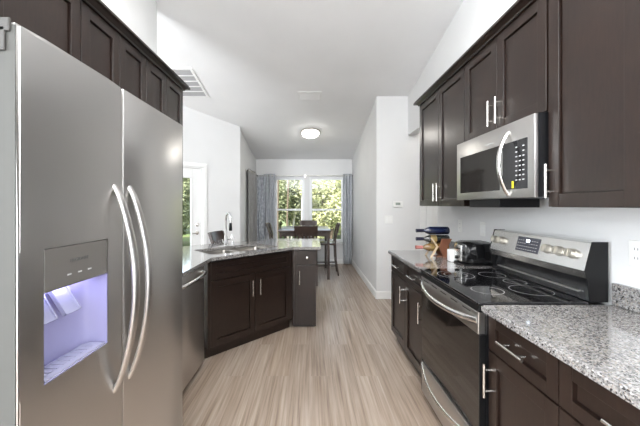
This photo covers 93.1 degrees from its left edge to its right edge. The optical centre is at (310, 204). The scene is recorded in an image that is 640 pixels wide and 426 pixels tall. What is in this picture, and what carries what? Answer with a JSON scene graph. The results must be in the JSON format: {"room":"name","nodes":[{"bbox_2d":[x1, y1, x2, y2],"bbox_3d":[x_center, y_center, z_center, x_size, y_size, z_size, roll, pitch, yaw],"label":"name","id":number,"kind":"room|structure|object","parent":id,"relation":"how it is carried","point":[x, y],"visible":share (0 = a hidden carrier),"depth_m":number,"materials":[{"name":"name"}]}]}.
{"room":"kitchen","nodes":[
{"label":"kitchen","id":0,"kind":"room"},
{"bbox_2d":[101,0,156,54],"bbox_3d":[-1.520,-0.500,1.715,0.120,3.760,2.310,0,0,0],"label":"wall","id":1,"kind":"structure","parent":0,"point":[140,16],"depth_m":2.59,"materials":[{"name":"paint"}]},
{"bbox_2d":[0,0,79,60],"bbox_3d":[-1.273,-0.730,1.054,0.365,0.560,0.866,0,0,0],"label":"upper cabinet","id":2,"kind":"object","parent":1,"relation":"attached to","point":[57,22],"visible":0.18,"depth_m":1.33,"materials":[{"name":"brown wood"}]},
{"bbox_2d":[80,0,189,90],"bbox_3d":[-1.268,-1.031,1.663,0.375,0.042,2.125,0,0,0],"label":"crown molding","id":3,"kind":"structure","parent":2,"relation":"attached to","point":[97,6],"depth_m":1.87,"materials":[{"name":"brown wood"}]},
{"bbox_2d":[80,1,145,102],"bbox_3d":[-1.273,-0.500,1.784,0.365,1.020,0.587,0,0,0],"label":"upper cabinet","id":4,"kind":"object","parent":1,"relation":"attached to","point":[105,51],"visible":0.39,"depth_m":1.73,"materials":[{"name":"brown wood"}]},
{"bbox_2d":[146,58,182,205],"bbox_3d":[-1.273,-0.500,2.377,0.365,1.020,0.593,0,0,0],"label":"upper cabinet","id":5,"kind":"object","parent":1,"relation":"attached to","point":[162,94],"visible":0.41,"depth_m":2.34,"materials":[{"name":"brown wood"}]},
{"bbox_2d":[183,106,239,243],"bbox_3d":[-2.532,-0.256,4.263,0.120,3.272,3.450,0,0,45],"label":"wall","id":6,"kind":"structure","parent":0,"point":[214,142],"depth_m":5.13,"materials":[{"name":"paint"}]},
{"bbox_2d":[183,162,206,245],"bbox_3d":[-2.097,0.352,4.669,0.990,2.055,0.160,0,0,-45],"label":"door","id":7,"kind":"structure","parent":6,"relation":"in","point":[197,175],"depth_m":4.90,"materials":[{"name":"white paint"}]},
{"bbox_2d":[240,129,255,240],"bbox_3d":[-1.350,-0.014,6.265,0.120,2.788,1.690,0,0,0],"label":"wall","id":8,"kind":"structure","parent":0,"point":[247,159],"depth_m":5.88,"materials":[{"name":"paint"}]},
{"bbox_3d":[-1.254,-0.675,6.395,0.071,0.060,0.982,0,0,0],"label":"curtain rod","id":9,"kind":"object","parent":8,"relation":"attached to","visible":0},
{"bbox_2d":[248,168,256,240],"bbox_3d":[-1.234,0.320,6.391,0.064,2.080,0.834,0,0,0],"label":"curtain","id":10,"kind":"object","parent":9,"relation":"hanging from","point":[252,189],"visible":0.79,"depth_m":6.34,"materials":[{"name":"grey fabric"}]},
{"bbox_2d":[262,246,292,309],"bbox_3d":[-0.788,0.938,3.654,1.816,0.884,0.386,0,0,-34],"label":"wall","id":11,"kind":"structure","parent":0,"point":[262,246],"depth_m":4.00,"materials":[{"name":"paint"}]},
{"bbox_2d":[256,159,351,258],"bbox_3d":[-0.163,0.155,7.180,2.495,2.450,0.140,0,0,0],"label":"wall","id":12,"kind":"structure","parent":0,"point":[263,166],"depth_m":7.11,"materials":[{"name":"paint"}]},
{"bbox_2d":[275,177,303,237],"bbox_3d":[-0.507,0.116,7.140,0.785,1.572,0.160,0,0,0],"label":"window","id":13,"kind":"structure","parent":12,"relation":"in","point":[276,178],"depth_m":7.15,"materials":[{"name":"white plastic"}]},
{"bbox_2d":[257,175,352,177],"bbox_3d":[-0.140,-0.675,7.047,2.212,0.060,0.126,0,0,0],"label":"curtain rod","id":14,"kind":"object","parent":12,"relation":"attached to","point":[257,175],"visible":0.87,"depth_m":7.00,"materials":[{"name":"silver metal"}]},
{"bbox_2d":[257,176,264,239],"bbox_3d":[-1.161,0.330,7.032,0.195,2.060,0.061,0,0,0],"label":"curtain","id":15,"kind":"object","parent":14,"relation":"hanging from","point":[260,179],"visible":0.74,"depth_m":7.03,"materials":[{"name":"grey fabric"}]},
{"bbox_2d":[264,174,274,238],"bbox_3d":[-0.956,0.320,7.003,0.275,2.080,0.125,0,0,0],"label":"curtain","id":16,"kind":"object","parent":14,"relation":"hanging from","point":[269,181],"visible":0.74,"depth_m":6.99,"materials":[{"name":"grey fabric"}]},
{"bbox_2d":[343,174,351,263],"bbox_3d":[0.841,0.320,7.003,0.220,2.080,0.125,0,0,0],"label":"curtain","id":17,"kind":"object","parent":14,"relation":"hanging from","point":[347,180],"visible":1,"depth_m":7.00,"materials":[{"name":"grey fabric"}]},
{"bbox_2d":[310,177,342,243],"bbox_3d":[0.370,0.116,7.140,0.890,1.572,0.160,0,0,0],"label":"window","id":18,"kind":"structure","parent":12,"relation":"in","point":[311,178],"depth_m":7.15,"materials":[{"name":"white plastic"}]},
{"bbox_2d":[317,259,349,263],"bbox_3d":[-0.170,1.324,7.103,2.240,0.112,0.014,0,0,0],"label":"baseboard","id":19,"kind":"structure","parent":12,"relation":"attached to","point":[339,261],"depth_m":7.09,"materials":[{"name":"white paint"}]},
{"bbox_2d":[156,0,462,158],"bbox_3d":[-1.500,-2.157,2.050,9.000,2.250,10.500,0,0,0],"label":"ceiling","id":20,"kind":"structure","parent":0,"point":[252,59],"depth_m":3.63,"materials":[{"name":"paint"}]},
{"bbox_2d":[171,68,208,97],"bbox_3d":[-1.840,-1.657,4.144,0.680,0.144,0.668,0,0,0],"label":"ceiling vent","id":21,"kind":"object","parent":20,"relation":"in","point":[187,75],"visible":0.41,"depth_m":4.14,"materials":[{"name":"white metal"}]},
{"bbox_2d":[301,127,319,137],"bbox_3d":[-0.010,-1.319,5.616,0.359,0.160,0.355,0,0,-5],"label":"ceiling light","id":22,"kind":"object","parent":20,"relation":"attached to","point":[309,132],"visible":1,"depth_m":5.51,"materials":[{"name":"white glass"}]},
{"bbox_2d":[182,264,442,425],"bbox_3d":[-1.500,1.440,2.025,9.000,0.120,10.450,0,0,0],"label":"floor","id":23,"kind":"structure","parent":0,"point":[350,368],"depth_m":2.45,"materials":[{"name":"brown wood"}]},
{"bbox_2d":[0,17,181,425],"bbox_3d":[-0.973,0.484,1.034,0.873,1.752,0.821,0,0,0],"label":"refrigerator","id":24,"kind":"object","parent":23,"relation":"on","point":[91,172],"visible":1,"depth_m":0.82,"materials":[{"name":"grey metal"}]},
{"bbox_2d":[182,266,206,391],"bbox_3d":[-1.148,0.941,2.285,0.604,0.878,0.592,0,0,0],"label":"dishwasher","id":25,"kind":"object","parent":23,"relation":"on","point":[192,283],"visible":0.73,"depth_m":2.33,"materials":[{"name":"silver metal"}]},
{"bbox_2d":[208,230,224,243],"bbox_3d":[-1.077,0.871,4.077,0.515,1.022,0.410,0,0,9],"label":"dining chair","id":26,"kind":"object","parent":23,"relation":"on","point":[215,236],"visible":0.12,"depth_m":4.12,"materials":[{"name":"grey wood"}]},
{"bbox_2d":[204,247,291,358],"bbox_3d":[-0.777,0.938,3.276,1.030,0.884,0.720,0,0,-45],"label":"base cabinet","id":27,"kind":"object","parent":23,"relation":"on","point":[247,299],"visible":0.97,"depth_m":2.97,"materials":[{"name":"brown wood"}]},
{"bbox_2d":[182,238,320,276],"bbox_3d":[-0.672,0.481,2.848,1.565,0.030,2.745,0,0,0],"label":"countertop","id":28,"kind":"structure","parent":27,"relation":"on","point":[193,257],"depth_m":3.30,"materials":[{"name":"stone"}]},
{"bbox_2d":[223,212,231,245],"bbox_3d":[-0.930,0.272,3.383,0.101,0.388,0.209,0,0,-14],"label":"faucet","id":29,"kind":"object","parent":28,"relation":"on","point":[226,238],"visible":1,"depth_m":3.43,"materials":[{"name":"silver metal"}]},
{"bbox_2d":[203,246,267,254],"bbox_3d":[-0.788,0.592,3.265,0.454,0.193,0.796,0,0,45],"label":"sink","id":30,"kind":"object","parent":28,"relation":"in","point":[240,249],"visible":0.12,"depth_m":3.39,"materials":[{"name":"silver metal"}]},
{"bbox_2d":[265,222,272,238],"bbox_3d":[-0.647,0.871,6.050,0.515,1.022,0.410,0,0,0],"label":"dining chair","id":31,"kind":"object","parent":23,"relation":"on","point":[268,225],"visible":0.23,"depth_m":6.12,"materials":[{"name":"brown wood"}]},
{"bbox_2d":[293,250,315,325],"bbox_3d":[-0.074,0.938,3.675,0.261,0.884,0.640,0,0,0],"label":"base cabinet","id":32,"kind":"object","parent":23,"relation":"on","point":[304,261],"visible":0.98,"depth_m":3.40,"materials":[{"name":"brown wood"}]},
{"bbox_2d":[278,226,330,279],"bbox_3d":[-0.120,0.923,6.140,0.974,0.914,1.160,0,0,0],"label":"dining table","id":33,"kind":"object","parent":23,"relation":"on","point":[285,231],"visible":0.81,"depth_m":5.62,"materials":[{"name":"brown wood"}]},
{"bbox_2d":[294,226,317,285],"bbox_3d":[-0.085,0.871,5.372,0.410,1.022,0.515,0,0,0],"label":"dining chair","id":34,"kind":"object","parent":23,"relation":"on","point":[297,229],"visible":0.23,"depth_m":5.16,"materials":[{"name":"brown wood"}]},
{"bbox_2d":[300,220,316,237],"bbox_3d":[-0.060,0.871,6.867,0.410,1.022,0.515,0,0,0],"label":"dining chair","id":35,"kind":"object","parent":23,"relation":"on","point":[302,222],"visible":0.16,"depth_m":7.08,"materials":[{"name":"brown wood"}]},
{"bbox_2d":[317,222,340,275],"bbox_3d":[0.338,0.871,6.100,0.515,1.022,0.410,0,0,0],"label":"dining chair","id":36,"kind":"object","parent":23,"relation":"on","point":[333,242],"visible":0.68,"depth_m":5.91,"materials":[{"name":"brown wood"}]},
{"bbox_2d":[391,255,421,376],"bbox_3d":[1.105,0.938,2.660,0.640,0.884,0.908,0,0,0],"label":"base cabinet","id":37,"kind":"object","parent":23,"relation":"on","point":[406,292],"visible":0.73,"depth_m":2.60,"materials":[{"name":"brown wood"}]},
{"bbox_2d":[388,250,499,272],"bbox_3d":[1.113,0.481,2.665,0.631,0.030,0.930,0,0,0],"label":"countertop","id":38,"kind":"structure","parent":37,"relation":"on","point":[417,260],"depth_m":2.50,"materials":[{"name":"stone"}]},
{"bbox_2d":[425,238,451,257],"bbox_3d":[1.157,0.379,2.759,0.195,0.175,0.147,0,0,0],"label":"wine rack","id":39,"kind":"object","parent":38,"relation":"on","point":[443,246],"visible":0.7,"depth_m":2.69,"materials":[{"name":"brown wood"}]},
{"bbox_2d":[415,243,448,250],"bbox_3d":[1.099,0.384,2.760,0.293,0.073,0.073,0,0,0],"label":"wine bottle","id":40,"kind":"object","parent":39,"relation":"in","point":[430,246],"visible":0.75,"depth_m":2.74,"materials":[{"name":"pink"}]},
{"bbox_2d":[416,235,449,242],"bbox_3d":[1.103,0.308,2.760,0.293,0.073,0.073,0,0,0],"label":"wine bottle","id":41,"kind":"object","parent":39,"relation":"in","point":[437,238],"visible":0.89,"depth_m":2.73,"materials":[{"name":"black glass"}]},
{"bbox_2d":[416,227,449,234],"bbox_3d":[1.103,0.233,2.760,0.293,0.072,0.072,0,0,0],"label":"wine bottle","id":42,"kind":"object","parent":39,"relation":"in","point":[429,230],"visible":1,"depth_m":2.73,"materials":[{"name":"blue glass"}]},
{"bbox_2d":[447,249,455,261],"bbox_3d":[1.172,0.415,2.505,0.068,0.099,0.070,0,0,0],"label":"canister","id":43,"kind":"object","parent":38,"relation":"on","point":[450,252],"visible":0.6,"depth_m":2.48,"materials":[{"name":"white ceramic"}]},
{"bbox_2d":[454,240,491,265],"bbox_3d":[1.273,0.376,2.395,0.276,0.180,0.190,0,0,0],"label":"toaster","id":44,"kind":"object","parent":38,"relation":"on","point":[466,252],"visible":0.91,"depth_m":2.31,"materials":[{"name":"black metal"}]},
{"bbox_2d":[420,229,607,425],"bbox_3d":[1.064,0.767,1.810,0.672,1.185,0.767,0,0,0],"label":"range","id":45,"kind":"object","parent":23,"relation":"on","point":[535,269],"visible":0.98,"depth_m":1.66,"materials":[{"name":"black metal"}]},
{"bbox_2d":[420,269,587,305],"bbox_3d":[1.049,0.467,1.810,0.522,0.016,0.765,0,0,0],"label":"cooktop","id":46,"kind":"object","parent":45,"relation":"in","point":[477,287],"depth_m":1.67,"materials":[{"name":"black glass"}]},
{"bbox_2d":[483,316,561,425],"bbox_3d":[1.105,0.938,1.212,0.640,0.884,0.403,0,0,0],"label":"base cabinet","id":47,"kind":"object","parent":23,"relation":"on","point":[523,390],"visible":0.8,"depth_m":1.21,"materials":[{"name":"brown wood"}]},
{"bbox_2d":[559,360,639,425],"bbox_3d":[1.105,0.938,0.745,0.640,0.884,0.528,0,0,0],"label":"base cabinet","id":48,"kind":"object","parent":23,"relation":"on","point":[583,402],"visible":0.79,"depth_m":0.91,"materials":[{"name":"brown wood"}]},
{"bbox_2d":[481,305,639,408],"bbox_3d":[1.113,0.481,0.944,0.631,0.030,0.948,0,0,0],"label":"countertop","id":49,"kind":"structure","parent":48,"relation":"on","point":[600,342],"depth_m":1.08,"materials":[{"name":"stone"}]},
{"bbox_2d":[352,102,374,287],"bbox_3d":[1.025,-0.098,5.845,0.120,2.956,2.530,0,0,0],"label":"wall","id":50,"kind":"structure","parent":0,"point":[363,160],"depth_m":5.37,"materials":[{"name":"paint"}]},
{"bbox_2d":[352,260,376,298],"bbox_3d":[0.958,1.324,5.778,0.014,0.112,2.664,0,0,0],"label":"baseboard","id":51,"kind":"structure","parent":50,"relation":"attached to","point":[368,284],"depth_m":5.29,"materials":[{"name":"white paint"}]},
{"bbox_2d":[375,96,419,290],"bbox_3d":[1.933,-0.110,4.520,1.935,2.980,0.120,0,0,0],"label":"wall","id":52,"kind":"structure","parent":0,"point":[397,153],"depth_m":4.46,"materials":[{"name":"paint"}]},
{"bbox_2d":[377,291,390,298],"bbox_3d":[1.278,1.324,4.453,0.625,0.112,0.014,0,0,0],"label":"baseboard","id":53,"kind":"structure","parent":52,"relation":"attached to","point":[380,294],"depth_m":4.45,"materials":[{"name":"white paint"}]},
{"bbox_2d":[384,216,392,222],"bbox_3d":[1.140,0.214,4.455,0.118,0.116,0.010,0,0,0],"label":"light switch","id":54,"kind":"object","parent":52,"relation":"attached to","point":[387,219],"visible":1,"depth_m":4.45,"materials":[{"name":"white plastic"}]},
{"bbox_2d":[393,201,402,206],"bbox_3d":[1.273,-0.010,4.447,0.140,0.090,0.026,0,0,0],"label":"thermostat","id":55,"kind":"object","parent":52,"relation":"attached to","point":[395,203],"visible":1,"depth_m":4.43,"materials":[{"name":"white plastic"}]},
{"bbox_2d":[420,206,425,249],"bbox_3d":[2.100,0.318,4.449,1.000,2.125,0.022,0,0,0],"label":"trim","id":56,"kind":"structure","parent":52,"relation":"attached to","point":[422,208],"depth_m":4.44,"materials":[{"name":"white paint"}]},
{"bbox_2d":[426,206,436,243],"bbox_3d":[2.100,0.360,4.418,0.806,2.020,0.089,0,0,0],"label":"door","id":57,"kind":"structure","parent":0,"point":[431,211],"depth_m":4.45,"materials":[{"name":"white paint"}]},
{"bbox_2d":[408,0,639,304],"bbox_3d":[1.490,-0.856,0.730,0.120,4.472,7.460,0,0,0],"label":"wall","id":58,"kind":"structure","parent":0,"point":[473,18],"depth_m":2.24,"materials":[{"name":"paint"}]},
{"bbox_2d":[420,66,469,205],"bbox_3d":[1.249,-0.500,2.647,0.357,1.020,0.903,0,0,0],"label":"upper cabinet","id":59,"kind":"object","parent":58,"relation":"attached to","point":[442,115],"visible":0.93,"depth_m":2.58,"materials":[{"name":"brown wood"}]},
{"bbox_2d":[413,0,535,105],"bbox_3d":[1.244,-1.031,1.877,0.367,0.042,2.545,0,0,0],"label":"crown molding","id":60,"kind":"structure","parent":59,"relation":"attached to","point":[519,6],"depth_m":1.93,"materials":[{"name":"brown wood"}]},
{"bbox_2d":[449,241,454,248],"bbox_3d":[1.417,0.414,2.665,0.023,0.101,0.930,0,0,0],"label":"backsplash","id":61,"kind":"structure","parent":58,"relation":"attached to","point":[451,245],"depth_m":3.03,"materials":[{"name":"stone"}]},
{"bbox_2d":[458,220,461,231],"bbox_3d":[1.426,0.200,2.900,0.008,0.116,0.072,0,0,0],"label":"outlet","id":62,"kind":"object","parent":58,"relation":"attached to","point":[459,221],"visible":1,"depth_m":2.89,"materials":[{"name":"white plastic"}]},
{"bbox_2d":[480,222,484,235],"bbox_3d":[1.425,0.200,2.520,0.010,0.116,0.072,0,0,0],"label":"light switch","id":63,"kind":"object","parent":58,"relation":"attached to","point":[482,224],"visible":1,"depth_m":2.51,"materials":[{"name":"white plastic"}]},
{"bbox_2d":[465,0,548,141],"bbox_3d":[1.249,-0.726,1.810,0.357,0.568,0.762,0,0,0],"label":"upper cabinet","id":64,"kind":"object","parent":58,"relation":"attached to","point":[507,81],"visible":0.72,"depth_m":1.70,"materials":[{"name":"brown wood"}]},
{"bbox_2d":[457,112,548,207],"bbox_3d":[1.204,-0.211,1.812,0.441,0.453,0.763,0,0,0],"label":"microwave","id":65,"kind":"object","parent":64,"relation":"attached to","point":[502,167],"visible":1,"depth_m":1.64,"materials":[{"name":"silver metal"}]},
{"bbox_2d":[544,0,639,207],"bbox_3d":[1.249,-0.500,1.018,0.357,1.020,0.813,0,0,0],"label":"upper cabinet","id":66,"kind":"object","parent":58,"relation":"attached to","point":[594,45],"visible":1,"depth_m":1.20,"materials":[{"name":"brown wood"}]},
{"bbox_2d":[612,283,639,312],"bbox_3d":[1.417,0.414,0.944,0.023,0.101,0.948,0,0,0],"label":"backsplash","id":67,"kind":"structure","parent":58,"relation":"attached to","point":[623,296],"depth_m":1.35,"materials":[{"name":"stone"}]},
{"bbox_2d":[628,240,639,267],"bbox_3d":[1.426,0.214,1.325,0.008,0.116,0.072,0,0,0],"label":"outlet","id":68,"kind":"object","parent":58,"relation":"attached to","point":[633,245],"visible":1,"depth_m":1.33,"materials":[{"name":"white plastic"}]},
{"bbox_2d":[633,246,639,252],"bbox_3d":[1.423,0.194,1.325,0.003,0.028,0.032,0,0,0],"label":"receptacle","id":69,"kind":"object","parent":68,"relation":"attached to","point":[636,249],"depth_m":1.32,"materials":[{"name":"grey plastic"}]},
{"bbox_2d":[633,255,639,261],"bbox_3d":[1.423,0.234,1.325,0.003,0.028,0.032,0,0,0],"label":"receptacle","id":70,"kind":"object","parent":68,"relation":"attached to","point":[636,258],"depth_m":1.32,"materials":[{"name":"grey plastic"}]},
{"label":"outside","id":71,"kind":"structure","parent":0,"visible":0},
{"bbox_2d":[182,219,340,245],"bbox_3d":[0.000,1.755,33.650,60.000,0.250,52.700,0,0,0],"label":"ground","id":72,"kind":"structure","parent":71,"point":[185,238],"depth_m":15.68,"materials":[{"name":"green plant"}]},
{"bbox_2d":[182,178,189,235],"bbox_3d":[-5.188,0.065,11.660,2.019,3.240,2.812,0,0,16],"label":"tree","id":73,"kind":"object","parent":72,"relation":"on","point":[186,181],"visible":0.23,"depth_m":11.35,"materials":[{"name":"green plant"}]},
{"bbox_2d":[277,180,278,237],"bbox_3d":[-1.498,-2.501,12.330,2.502,8.262,2.333,0,0,0],"label":"pine tree","id":74,"kind":"object","parent":72,"relation":"on","point":[277,180],"visible":0.02,"depth_m":12.17,"materials":[{"name":"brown plant"}]},
{"bbox_2d":[286,180,288,225],"bbox_3d":[-0.733,-2.598,11.738,2.160,8.459,2.082,0,0,-45],"label":"pine tree","id":75,"kind":"object","parent":72,"relation":"on","point":[288,180],"visible":0.02,"depth_m":11.58,"materials":[{"name":"brown plant"}]},
{"bbox_2d":[279,180,315,237],"bbox_3d":[-0.939,0.065,13.304,2.812,3.240,2.019,0,0,0],"label":"tree","id":76,"kind":"object","parent":72,"relation":"on","point":[294,197],"visible":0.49,"depth_m":13.07,"materials":[{"name":"green plant"}]},
{"bbox_2d":[298,180,340,238],"bbox_3d":[0.676,0.149,12.545,2.569,3.070,1.929,0,0,5],"label":"tree","id":77,"kind":"object","parent":72,"relation":"on","point":[320,188],"visible":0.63,"depth_m":12.31,"materials":[{"name":"green plant"}]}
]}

